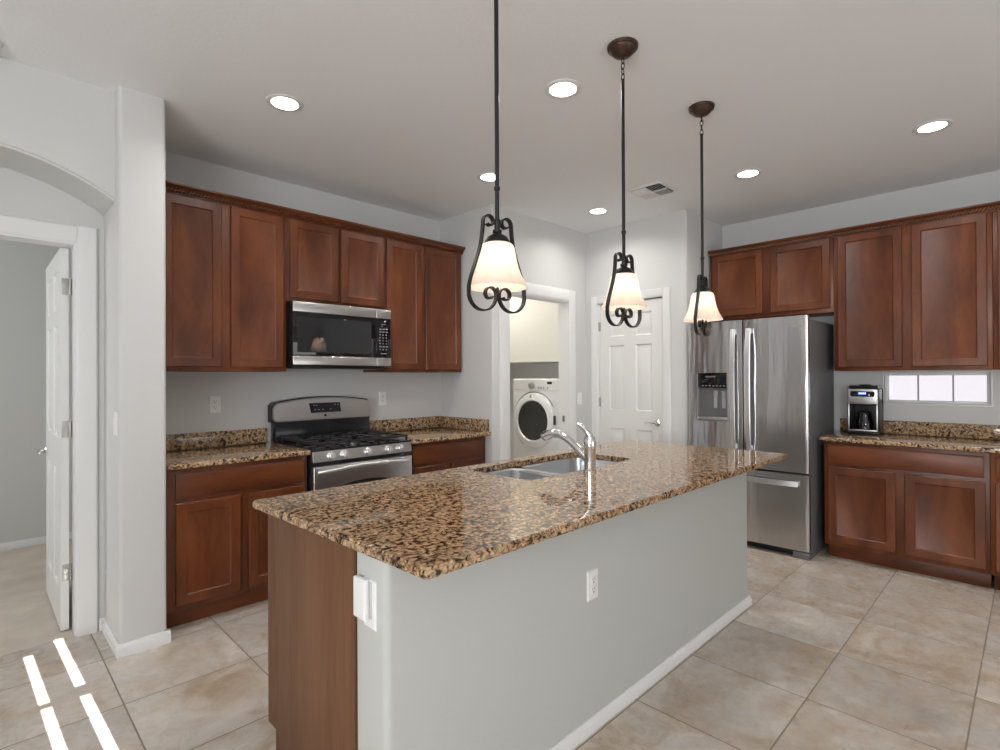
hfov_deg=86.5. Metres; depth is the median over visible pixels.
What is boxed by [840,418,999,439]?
backsplash
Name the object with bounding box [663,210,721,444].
wall
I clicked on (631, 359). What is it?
door
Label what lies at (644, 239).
wall
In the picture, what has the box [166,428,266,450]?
backsplash
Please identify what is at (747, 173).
recessed light
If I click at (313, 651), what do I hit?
base cabinet
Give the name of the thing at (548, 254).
wall
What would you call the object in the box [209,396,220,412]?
electrical outlet
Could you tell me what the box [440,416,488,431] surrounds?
backsplash
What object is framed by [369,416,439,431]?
backsplash
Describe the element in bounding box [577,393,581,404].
light switch
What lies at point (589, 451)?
faucet
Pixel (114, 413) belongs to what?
light switch
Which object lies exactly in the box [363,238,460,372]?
upper cabinet
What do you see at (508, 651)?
wall
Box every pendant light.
[467,0,527,313]
[601,37,647,327]
[683,101,722,335]
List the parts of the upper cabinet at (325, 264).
door, door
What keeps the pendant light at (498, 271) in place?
hanging from the ceiling
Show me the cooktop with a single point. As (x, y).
(354, 446)
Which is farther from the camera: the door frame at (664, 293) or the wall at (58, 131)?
the door frame at (664, 293)
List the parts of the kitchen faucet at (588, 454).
spout, lever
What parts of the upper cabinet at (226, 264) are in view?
door, door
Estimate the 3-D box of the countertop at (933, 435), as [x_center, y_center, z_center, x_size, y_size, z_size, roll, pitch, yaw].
[3.333,0.427,3.609,0.647,0.134,1.906,0,0,-45]
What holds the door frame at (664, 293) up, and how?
attached to the wall at (644, 239)
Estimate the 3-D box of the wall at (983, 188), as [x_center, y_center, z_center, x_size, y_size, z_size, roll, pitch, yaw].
[4.192,-0.048,3.291,0.120,2.854,5.558,0,0,-45]
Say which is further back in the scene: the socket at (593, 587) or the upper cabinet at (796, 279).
the upper cabinet at (796, 279)
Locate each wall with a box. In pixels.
[0,57,114,215]
[0,167,103,618]
[0,239,71,542]
[165,151,440,441]
[357,473,746,749]
[440,204,586,462]
[510,363,558,458]
[586,215,663,432]
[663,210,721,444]
[722,170,999,431]
[889,375,986,401]
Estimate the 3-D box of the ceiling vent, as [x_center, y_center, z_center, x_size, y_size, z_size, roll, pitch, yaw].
[1.206,-1.449,4.202,0.300,0.018,0.300,0,0,-45]
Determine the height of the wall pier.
2.854 m
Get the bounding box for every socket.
[591,575,595,583]
[591,585,595,593]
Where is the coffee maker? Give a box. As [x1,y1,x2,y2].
[847,384,883,434]
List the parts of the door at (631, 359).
handle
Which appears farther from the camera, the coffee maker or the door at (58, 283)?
the coffee maker
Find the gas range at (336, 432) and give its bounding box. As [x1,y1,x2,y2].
[268,396,411,490]
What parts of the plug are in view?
plate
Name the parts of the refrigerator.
door, handle, handle, door, freezer drawer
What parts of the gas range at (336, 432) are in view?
backguard panel, clock panel, knob, knob, oven door, control panel, handle, knob, knob, knob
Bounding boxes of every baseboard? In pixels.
[0,532,71,550]
[98,617,104,630]
[102,618,118,656]
[116,629,170,658]
[549,595,751,749]
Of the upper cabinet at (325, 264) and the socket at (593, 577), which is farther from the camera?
the upper cabinet at (325, 264)
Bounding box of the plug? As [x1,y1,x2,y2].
[353,575,376,631]
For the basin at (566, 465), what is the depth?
3.15 m
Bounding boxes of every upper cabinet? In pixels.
[165,192,285,371]
[286,217,383,309]
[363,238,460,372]
[710,238,833,321]
[834,212,994,370]
[992,210,999,369]
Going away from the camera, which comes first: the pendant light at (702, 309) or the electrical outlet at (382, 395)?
the pendant light at (702, 309)
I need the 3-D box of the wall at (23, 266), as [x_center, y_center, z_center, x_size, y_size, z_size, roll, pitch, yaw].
[-4.664,-0.006,3.729,2.840,2.854,0.095,0,0,-45]
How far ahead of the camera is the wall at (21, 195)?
2.87 m
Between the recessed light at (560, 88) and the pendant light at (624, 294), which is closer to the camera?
the pendant light at (624, 294)
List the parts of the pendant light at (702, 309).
scroll frame, rod, lamp shade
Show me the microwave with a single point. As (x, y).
(318, 335)
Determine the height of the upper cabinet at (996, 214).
1.083 m
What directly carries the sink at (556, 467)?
in the countertop at (428, 525)
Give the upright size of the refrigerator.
1.842 m
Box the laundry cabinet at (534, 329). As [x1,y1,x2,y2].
[510,297,558,363]
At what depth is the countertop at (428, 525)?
2.00 m
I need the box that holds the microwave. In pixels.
[286,301,390,369]
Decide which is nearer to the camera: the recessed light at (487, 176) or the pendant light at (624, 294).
the pendant light at (624, 294)
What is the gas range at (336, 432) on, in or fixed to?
on the floor
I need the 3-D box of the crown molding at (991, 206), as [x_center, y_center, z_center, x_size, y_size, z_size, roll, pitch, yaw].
[2.971,-1.131,3.953,0.062,0.056,2.884,0,0,-45]
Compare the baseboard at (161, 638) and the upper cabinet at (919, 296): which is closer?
the baseboard at (161, 638)
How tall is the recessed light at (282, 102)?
0.006 m
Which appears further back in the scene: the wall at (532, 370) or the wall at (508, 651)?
the wall at (532, 370)
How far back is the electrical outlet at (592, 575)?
2.08 m
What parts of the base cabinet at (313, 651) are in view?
panel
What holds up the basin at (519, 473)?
in the sink at (556, 467)
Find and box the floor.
[0,539,999,749]
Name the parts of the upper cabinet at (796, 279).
door, door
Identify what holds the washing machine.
on the floor
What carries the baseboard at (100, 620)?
attached to the wall at (21, 195)
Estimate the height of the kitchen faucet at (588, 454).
0.244 m
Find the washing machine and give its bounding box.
[513,378,558,457]
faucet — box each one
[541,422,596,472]
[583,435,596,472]
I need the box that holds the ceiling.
[0,0,999,233]
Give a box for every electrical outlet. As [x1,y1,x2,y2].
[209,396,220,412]
[379,392,385,404]
[587,567,597,601]
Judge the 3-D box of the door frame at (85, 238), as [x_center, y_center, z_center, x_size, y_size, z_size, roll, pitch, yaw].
[-2.608,0.303,2.617,0.994,2.209,0.139,0,0,-45]
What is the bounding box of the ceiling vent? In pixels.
[626,181,678,199]
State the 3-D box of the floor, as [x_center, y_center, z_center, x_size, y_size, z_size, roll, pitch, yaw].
[-0.118,1.431,1.704,8.633,0.084,9.400,0,0,-45]
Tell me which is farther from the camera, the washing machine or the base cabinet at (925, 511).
the washing machine
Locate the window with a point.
(885, 382)
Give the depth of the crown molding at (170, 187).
3.69 m
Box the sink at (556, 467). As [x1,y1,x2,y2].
[487,457,616,479]
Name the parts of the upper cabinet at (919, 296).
door, door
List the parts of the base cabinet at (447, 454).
door, drawer, door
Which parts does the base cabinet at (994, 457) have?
drawer, door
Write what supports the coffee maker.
on the countertop at (933, 435)
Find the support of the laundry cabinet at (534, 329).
attached to the wall at (532, 370)
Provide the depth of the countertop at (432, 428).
4.61 m
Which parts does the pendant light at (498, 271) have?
scroll frame, rod, lamp shade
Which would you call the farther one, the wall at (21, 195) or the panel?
the panel
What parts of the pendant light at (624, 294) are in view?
chain, scroll frame, rod, lamp shade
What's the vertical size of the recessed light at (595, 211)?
0.006 m
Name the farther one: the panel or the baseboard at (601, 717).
the panel
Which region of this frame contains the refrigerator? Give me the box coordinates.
[687,315,833,560]
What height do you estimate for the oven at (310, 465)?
0.905 m
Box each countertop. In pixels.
[166,428,310,469]
[252,440,786,579]
[369,416,490,443]
[819,418,999,452]
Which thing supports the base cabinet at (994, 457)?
on the floor
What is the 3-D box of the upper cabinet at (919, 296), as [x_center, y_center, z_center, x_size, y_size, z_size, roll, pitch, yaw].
[3.115,-0.577,4.041,0.345,1.083,0.933,0,0,-45]
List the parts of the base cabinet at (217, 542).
door, drawer, door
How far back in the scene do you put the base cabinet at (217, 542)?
3.07 m
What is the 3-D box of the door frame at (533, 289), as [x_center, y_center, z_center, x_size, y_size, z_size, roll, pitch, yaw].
[0.337,0.283,4.979,1.062,2.241,0.140,0,0,-45]
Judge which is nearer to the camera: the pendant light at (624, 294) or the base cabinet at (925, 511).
the pendant light at (624, 294)
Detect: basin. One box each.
[487,468,559,479]
[522,457,616,473]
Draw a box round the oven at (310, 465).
[307,451,408,490]
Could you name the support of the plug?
attached to the wall at (508, 651)
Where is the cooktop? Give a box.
[276,436,410,451]
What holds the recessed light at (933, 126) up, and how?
in the ceiling
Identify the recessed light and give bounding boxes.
[266,94,303,111]
[477,172,502,181]
[544,79,581,98]
[587,208,608,214]
[734,168,762,178]
[912,119,953,133]
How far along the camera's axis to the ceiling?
2.73 m
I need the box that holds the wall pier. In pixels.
[104,86,165,643]
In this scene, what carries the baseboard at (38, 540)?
attached to the wall at (23, 266)
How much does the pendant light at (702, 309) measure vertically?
1.246 m
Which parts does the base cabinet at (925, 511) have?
door, drawer, door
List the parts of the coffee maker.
panel, frame, carafe handle, lid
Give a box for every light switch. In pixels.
[113,412,116,435]
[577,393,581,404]
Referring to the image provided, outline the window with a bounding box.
[882,370,992,406]
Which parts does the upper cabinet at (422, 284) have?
door, door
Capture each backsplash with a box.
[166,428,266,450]
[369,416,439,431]
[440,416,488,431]
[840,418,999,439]
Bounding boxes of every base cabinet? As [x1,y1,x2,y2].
[166,455,306,628]
[268,457,613,749]
[409,436,484,474]
[824,441,993,587]
[990,453,999,589]
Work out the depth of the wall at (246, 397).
3.94 m
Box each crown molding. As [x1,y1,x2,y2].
[165,180,465,254]
[708,201,999,257]
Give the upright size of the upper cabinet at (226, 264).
1.075 m
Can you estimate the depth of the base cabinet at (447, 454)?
4.25 m
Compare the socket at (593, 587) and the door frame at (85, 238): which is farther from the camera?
the door frame at (85, 238)
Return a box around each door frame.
[0,214,97,636]
[499,282,575,460]
[591,287,670,444]
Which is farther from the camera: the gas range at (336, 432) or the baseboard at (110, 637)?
the gas range at (336, 432)
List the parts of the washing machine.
knob, door glass, door trim, door, control panel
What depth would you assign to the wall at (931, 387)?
6.27 m
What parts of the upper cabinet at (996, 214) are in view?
door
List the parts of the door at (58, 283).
handle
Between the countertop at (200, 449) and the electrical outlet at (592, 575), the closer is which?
the electrical outlet at (592, 575)
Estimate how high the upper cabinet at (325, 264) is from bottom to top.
0.593 m
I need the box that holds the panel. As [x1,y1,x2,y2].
[809,319,833,554]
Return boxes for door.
[36,248,71,630]
[598,298,662,444]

